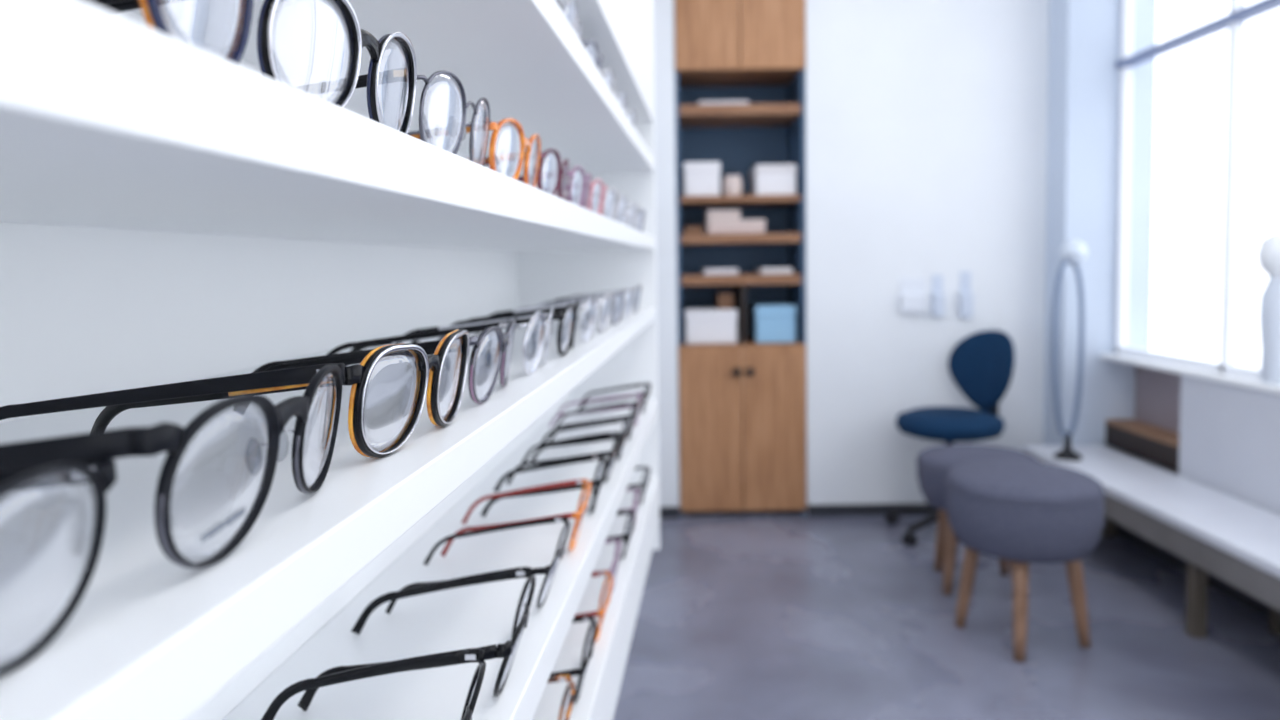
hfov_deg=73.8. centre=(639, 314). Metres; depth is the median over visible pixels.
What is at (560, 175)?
eyeglasses
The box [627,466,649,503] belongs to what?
eyeglasses
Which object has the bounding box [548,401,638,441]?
eyeglasses
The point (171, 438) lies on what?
eyeglasses
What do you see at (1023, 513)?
stool
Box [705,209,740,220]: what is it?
storage box
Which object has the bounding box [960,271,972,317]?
wall holder
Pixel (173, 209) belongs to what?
wall shelving
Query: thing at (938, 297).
wall holder
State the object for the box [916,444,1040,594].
stool
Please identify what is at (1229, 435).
wall
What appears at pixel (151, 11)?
eyeglasses
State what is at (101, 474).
eyeglasses
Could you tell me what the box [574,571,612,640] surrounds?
eyeglasses
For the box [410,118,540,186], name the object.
eyeglasses
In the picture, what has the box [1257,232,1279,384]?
urn
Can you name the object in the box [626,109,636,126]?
eyeglasses
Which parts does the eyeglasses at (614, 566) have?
frame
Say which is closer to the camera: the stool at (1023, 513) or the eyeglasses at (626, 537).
the eyeglasses at (626, 537)
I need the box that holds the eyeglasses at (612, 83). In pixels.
[601,68,616,94]
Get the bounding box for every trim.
[1105,423,1178,471]
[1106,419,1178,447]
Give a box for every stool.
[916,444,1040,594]
[944,460,1105,661]
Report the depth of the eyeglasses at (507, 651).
0.59 m
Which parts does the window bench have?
leg, leg, leg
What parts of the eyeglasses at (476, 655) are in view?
frame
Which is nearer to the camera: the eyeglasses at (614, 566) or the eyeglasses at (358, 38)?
the eyeglasses at (358, 38)
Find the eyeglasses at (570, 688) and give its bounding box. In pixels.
[547,675,574,719]
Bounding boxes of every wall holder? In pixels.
[900,278,927,312]
[932,275,944,315]
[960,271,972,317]
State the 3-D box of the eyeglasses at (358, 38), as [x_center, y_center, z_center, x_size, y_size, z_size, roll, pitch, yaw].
[-0.175,-0.092,0.336,0.149,0.046,0.134,0,3,6]
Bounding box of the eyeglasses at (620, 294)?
[540,289,624,324]
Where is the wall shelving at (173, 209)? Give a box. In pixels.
[0,0,659,719]
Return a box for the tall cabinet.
[674,0,806,516]
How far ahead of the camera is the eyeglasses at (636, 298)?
1.41 m
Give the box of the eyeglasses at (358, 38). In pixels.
[100,0,416,133]
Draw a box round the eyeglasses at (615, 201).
[575,187,620,220]
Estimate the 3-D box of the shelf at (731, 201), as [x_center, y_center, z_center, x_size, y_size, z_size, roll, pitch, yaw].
[0.438,-0.514,3.885,0.529,0.027,0.345,-1,3,0]
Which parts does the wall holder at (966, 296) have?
plate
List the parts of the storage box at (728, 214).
lid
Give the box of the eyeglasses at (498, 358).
[234,319,515,406]
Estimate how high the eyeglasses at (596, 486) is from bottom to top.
0.042 m
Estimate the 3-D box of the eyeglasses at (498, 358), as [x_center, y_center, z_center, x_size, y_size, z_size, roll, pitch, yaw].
[-0.157,0.029,0.535,0.148,0.045,0.132,-1,3,1]
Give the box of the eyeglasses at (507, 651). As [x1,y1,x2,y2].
[297,567,535,711]
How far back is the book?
3.77 m
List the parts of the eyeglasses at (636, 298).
frame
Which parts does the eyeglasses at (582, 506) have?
frame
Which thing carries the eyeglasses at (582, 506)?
on the wall shelving at (173, 209)
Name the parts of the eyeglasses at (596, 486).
frame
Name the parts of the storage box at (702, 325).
lid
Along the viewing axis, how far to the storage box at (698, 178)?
3.73 m
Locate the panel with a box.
[1134,365,1180,432]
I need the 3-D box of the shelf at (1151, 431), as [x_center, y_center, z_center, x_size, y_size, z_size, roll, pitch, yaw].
[2.017,0.464,3.324,0.120,0.015,0.520,-1,3,0]
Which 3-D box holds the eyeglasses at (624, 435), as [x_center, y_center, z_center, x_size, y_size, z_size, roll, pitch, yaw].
[-0.078,0.169,1.155,0.130,0.042,0.120,-1,3,0]
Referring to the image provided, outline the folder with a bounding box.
[698,100,748,104]
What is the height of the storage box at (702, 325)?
0.150 m
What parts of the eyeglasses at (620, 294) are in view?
frame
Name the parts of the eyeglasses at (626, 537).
frame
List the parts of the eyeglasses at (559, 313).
frame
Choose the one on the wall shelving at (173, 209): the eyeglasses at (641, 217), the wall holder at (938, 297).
the eyeglasses at (641, 217)
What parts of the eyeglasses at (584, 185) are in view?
frame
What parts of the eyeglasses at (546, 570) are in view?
frame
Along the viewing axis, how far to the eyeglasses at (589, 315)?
0.91 m
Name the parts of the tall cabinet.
door, door, panel, knob, knob, door, door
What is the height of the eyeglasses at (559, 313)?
0.047 m
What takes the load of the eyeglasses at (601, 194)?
on the wall shelving at (173, 209)
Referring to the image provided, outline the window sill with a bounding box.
[1100,353,1279,393]
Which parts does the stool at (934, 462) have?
leg, leg, leg, leg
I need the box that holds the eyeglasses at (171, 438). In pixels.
[0,363,344,568]
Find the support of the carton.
on the storage box at (702, 325)
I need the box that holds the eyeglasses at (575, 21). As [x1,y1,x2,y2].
[556,0,581,40]
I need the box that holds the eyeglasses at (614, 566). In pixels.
[594,538,620,593]
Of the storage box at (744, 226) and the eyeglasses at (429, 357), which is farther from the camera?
the storage box at (744, 226)
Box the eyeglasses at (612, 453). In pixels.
[506,431,620,484]
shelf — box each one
[679,103,800,127]
[680,195,800,207]
[680,233,801,244]
[681,273,801,285]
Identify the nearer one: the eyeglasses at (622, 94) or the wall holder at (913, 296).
the eyeglasses at (622, 94)
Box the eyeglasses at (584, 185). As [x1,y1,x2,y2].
[521,166,591,208]
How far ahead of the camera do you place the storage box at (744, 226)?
3.75 m
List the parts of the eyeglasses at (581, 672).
frame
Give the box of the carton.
[716,293,732,308]
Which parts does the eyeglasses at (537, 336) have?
frame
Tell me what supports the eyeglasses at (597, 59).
on the wall shelving at (173, 209)
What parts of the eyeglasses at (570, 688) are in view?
frame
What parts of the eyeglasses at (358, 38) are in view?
frame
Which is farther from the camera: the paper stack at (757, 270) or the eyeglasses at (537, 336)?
the paper stack at (757, 270)
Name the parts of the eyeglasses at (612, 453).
frame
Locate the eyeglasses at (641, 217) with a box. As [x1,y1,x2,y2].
[608,208,645,231]
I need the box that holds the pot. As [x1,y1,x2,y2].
[723,175,741,195]
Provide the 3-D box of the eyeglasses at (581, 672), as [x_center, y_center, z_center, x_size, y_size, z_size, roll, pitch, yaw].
[-0.108,0.333,0.822,0.132,0.047,0.120,-1,3,1]
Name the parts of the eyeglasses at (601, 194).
frame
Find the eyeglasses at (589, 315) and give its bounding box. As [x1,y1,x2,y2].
[468,295,598,342]
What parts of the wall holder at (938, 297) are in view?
plate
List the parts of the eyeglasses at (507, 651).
frame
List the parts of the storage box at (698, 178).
lid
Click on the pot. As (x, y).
(732, 184)
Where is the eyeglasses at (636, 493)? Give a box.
[618,486,638,523]
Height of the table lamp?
0.851 m
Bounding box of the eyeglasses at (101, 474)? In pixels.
[0,459,116,675]
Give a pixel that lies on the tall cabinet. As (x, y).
(752, 459)
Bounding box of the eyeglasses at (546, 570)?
[385,516,569,613]
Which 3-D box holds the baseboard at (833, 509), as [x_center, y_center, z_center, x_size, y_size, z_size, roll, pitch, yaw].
[0.597,0.871,3.771,2.370,0.050,0.012,-1,3,0]
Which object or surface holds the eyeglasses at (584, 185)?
on the wall shelving at (173, 209)
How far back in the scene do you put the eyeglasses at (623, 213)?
1.24 m
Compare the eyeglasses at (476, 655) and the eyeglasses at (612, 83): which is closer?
the eyeglasses at (476, 655)
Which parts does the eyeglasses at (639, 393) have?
frame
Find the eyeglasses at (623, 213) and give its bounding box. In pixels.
[592,196,629,224]
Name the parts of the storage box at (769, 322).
lid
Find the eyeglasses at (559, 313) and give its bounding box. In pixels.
[408,300,579,358]
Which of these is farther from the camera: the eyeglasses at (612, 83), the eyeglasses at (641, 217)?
the eyeglasses at (641, 217)
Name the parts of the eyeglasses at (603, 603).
frame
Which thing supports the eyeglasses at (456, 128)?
on the wall shelving at (173, 209)
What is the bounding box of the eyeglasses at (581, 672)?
[550,615,596,703]
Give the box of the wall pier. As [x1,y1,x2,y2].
[1043,0,1156,460]
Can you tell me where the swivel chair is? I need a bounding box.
[885,330,1014,546]
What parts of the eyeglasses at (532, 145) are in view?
frame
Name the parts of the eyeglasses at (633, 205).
frame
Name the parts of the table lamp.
globe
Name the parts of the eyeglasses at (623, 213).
frame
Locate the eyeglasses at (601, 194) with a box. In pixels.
[547,179,606,214]
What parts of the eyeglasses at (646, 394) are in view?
frame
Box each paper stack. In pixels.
[701,268,737,274]
[755,268,792,273]
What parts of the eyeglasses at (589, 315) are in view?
frame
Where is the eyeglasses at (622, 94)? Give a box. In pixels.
[615,91,626,112]
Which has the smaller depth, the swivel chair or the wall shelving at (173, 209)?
the wall shelving at (173, 209)
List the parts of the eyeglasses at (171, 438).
frame, pad arm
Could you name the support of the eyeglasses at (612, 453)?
on the wall shelving at (173, 209)
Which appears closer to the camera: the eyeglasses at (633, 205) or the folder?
the eyeglasses at (633, 205)
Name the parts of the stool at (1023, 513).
leg, leg, leg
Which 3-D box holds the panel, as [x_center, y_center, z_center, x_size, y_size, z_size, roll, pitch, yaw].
[2.091,0.378,3.319,0.030,0.365,0.520,-1,3,0]
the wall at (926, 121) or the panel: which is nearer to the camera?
the panel
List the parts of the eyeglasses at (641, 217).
frame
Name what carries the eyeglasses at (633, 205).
on the wall shelving at (173, 209)
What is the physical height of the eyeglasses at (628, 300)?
0.047 m
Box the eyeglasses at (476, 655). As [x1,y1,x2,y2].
[261,648,485,719]
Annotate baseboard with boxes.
[660,503,931,518]
[1116,523,1269,620]
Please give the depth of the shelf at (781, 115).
3.73 m
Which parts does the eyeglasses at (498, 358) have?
frame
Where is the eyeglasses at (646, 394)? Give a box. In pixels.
[577,383,650,414]
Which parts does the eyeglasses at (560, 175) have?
frame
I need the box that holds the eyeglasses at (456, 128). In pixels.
[402,70,490,165]
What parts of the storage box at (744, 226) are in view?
lid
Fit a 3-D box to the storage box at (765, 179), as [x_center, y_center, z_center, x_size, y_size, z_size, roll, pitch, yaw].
[0.598,-0.595,3.843,0.181,0.135,0.220,-1,3,0]
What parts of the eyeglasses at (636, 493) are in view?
frame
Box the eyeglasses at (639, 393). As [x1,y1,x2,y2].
[549,391,641,426]
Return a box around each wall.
[653,0,1048,506]
[1141,374,1279,514]
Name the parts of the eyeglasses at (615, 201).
frame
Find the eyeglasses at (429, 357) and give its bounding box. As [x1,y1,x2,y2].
[91,329,469,457]
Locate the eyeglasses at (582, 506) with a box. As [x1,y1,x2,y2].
[441,479,591,556]
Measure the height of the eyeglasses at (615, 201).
0.047 m
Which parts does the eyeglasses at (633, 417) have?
frame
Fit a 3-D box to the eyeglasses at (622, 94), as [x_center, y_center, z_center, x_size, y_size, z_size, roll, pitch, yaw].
[-0.093,-0.291,1.240,0.148,0.047,0.132,-1,3,2]
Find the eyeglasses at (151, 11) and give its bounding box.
[85,0,253,63]
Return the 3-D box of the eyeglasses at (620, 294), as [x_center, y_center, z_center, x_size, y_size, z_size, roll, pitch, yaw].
[-0.095,-0.010,1.185,0.147,0.046,0.130,-1,3,3]
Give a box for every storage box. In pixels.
[681,162,719,195]
[682,307,737,343]
[704,219,765,233]
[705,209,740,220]
[749,303,795,342]
[750,164,796,194]
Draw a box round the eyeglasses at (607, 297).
[498,291,612,331]
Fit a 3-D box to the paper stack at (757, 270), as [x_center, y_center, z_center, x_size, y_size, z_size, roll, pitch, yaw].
[0.606,-0.197,3.866,0.140,0.026,0.200,-1,3,0]
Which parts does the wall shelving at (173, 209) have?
panel, shelf, shelf, panel, shelf, shelf, panel, shelf, shelf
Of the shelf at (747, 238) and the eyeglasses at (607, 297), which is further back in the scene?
the shelf at (747, 238)
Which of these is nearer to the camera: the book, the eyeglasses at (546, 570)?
the eyeglasses at (546, 570)
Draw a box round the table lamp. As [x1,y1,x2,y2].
[1052,240,1086,460]
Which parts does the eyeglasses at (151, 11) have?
frame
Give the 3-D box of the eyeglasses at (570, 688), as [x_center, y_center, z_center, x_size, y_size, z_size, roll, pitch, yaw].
[-0.121,0.341,0.692,0.132,0.047,0.128,-1,3,1]
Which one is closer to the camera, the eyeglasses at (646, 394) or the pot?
the eyeglasses at (646, 394)
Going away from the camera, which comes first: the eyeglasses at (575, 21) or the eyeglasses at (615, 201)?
the eyeglasses at (575, 21)
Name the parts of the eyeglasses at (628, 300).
frame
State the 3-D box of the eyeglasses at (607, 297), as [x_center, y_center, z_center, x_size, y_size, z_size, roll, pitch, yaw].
[-0.107,-0.003,1.054,0.147,0.047,0.130,-1,3,2]
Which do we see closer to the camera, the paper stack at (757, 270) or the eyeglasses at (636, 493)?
the eyeglasses at (636, 493)
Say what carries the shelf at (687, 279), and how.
attached to the tall cabinet
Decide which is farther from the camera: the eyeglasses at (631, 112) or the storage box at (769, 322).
the storage box at (769, 322)
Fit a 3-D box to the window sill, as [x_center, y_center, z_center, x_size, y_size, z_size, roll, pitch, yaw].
[2.029,0.320,0.997,0.212,0.020,5.150,-1,3,0]
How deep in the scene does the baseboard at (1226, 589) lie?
2.90 m
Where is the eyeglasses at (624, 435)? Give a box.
[530,417,629,460]
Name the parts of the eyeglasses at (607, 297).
frame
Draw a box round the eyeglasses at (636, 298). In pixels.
[572,285,640,313]
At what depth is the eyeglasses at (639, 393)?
1.41 m
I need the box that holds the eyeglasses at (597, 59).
[581,40,602,72]
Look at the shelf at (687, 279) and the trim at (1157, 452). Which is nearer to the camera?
the trim at (1157, 452)
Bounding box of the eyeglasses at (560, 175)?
[484,148,568,199]
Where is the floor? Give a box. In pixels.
[613,513,1279,719]
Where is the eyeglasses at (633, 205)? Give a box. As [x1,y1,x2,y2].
[606,202,638,228]
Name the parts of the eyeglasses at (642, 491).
frame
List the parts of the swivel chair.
leg, leg, seat, backrest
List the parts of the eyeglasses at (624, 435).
frame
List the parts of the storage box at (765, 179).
lid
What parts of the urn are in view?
lid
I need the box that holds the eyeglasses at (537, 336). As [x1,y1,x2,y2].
[346,306,553,374]
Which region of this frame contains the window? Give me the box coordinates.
[1114,0,1279,379]
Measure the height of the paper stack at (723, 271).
0.026 m
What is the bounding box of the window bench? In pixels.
[1022,445,1279,637]
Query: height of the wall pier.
2.750 m
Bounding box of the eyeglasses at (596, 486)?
[480,454,606,516]
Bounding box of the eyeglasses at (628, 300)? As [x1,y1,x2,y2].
[546,286,633,318]
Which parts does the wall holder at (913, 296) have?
plate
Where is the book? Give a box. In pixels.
[683,226,702,233]
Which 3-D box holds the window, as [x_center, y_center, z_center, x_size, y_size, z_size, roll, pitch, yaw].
[1.986,-0.625,0.942,0.060,1.875,5.150,-1,3,0]
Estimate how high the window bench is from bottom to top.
0.342 m
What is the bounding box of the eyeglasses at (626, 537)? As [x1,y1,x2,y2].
[606,510,634,558]
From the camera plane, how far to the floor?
2.54 m

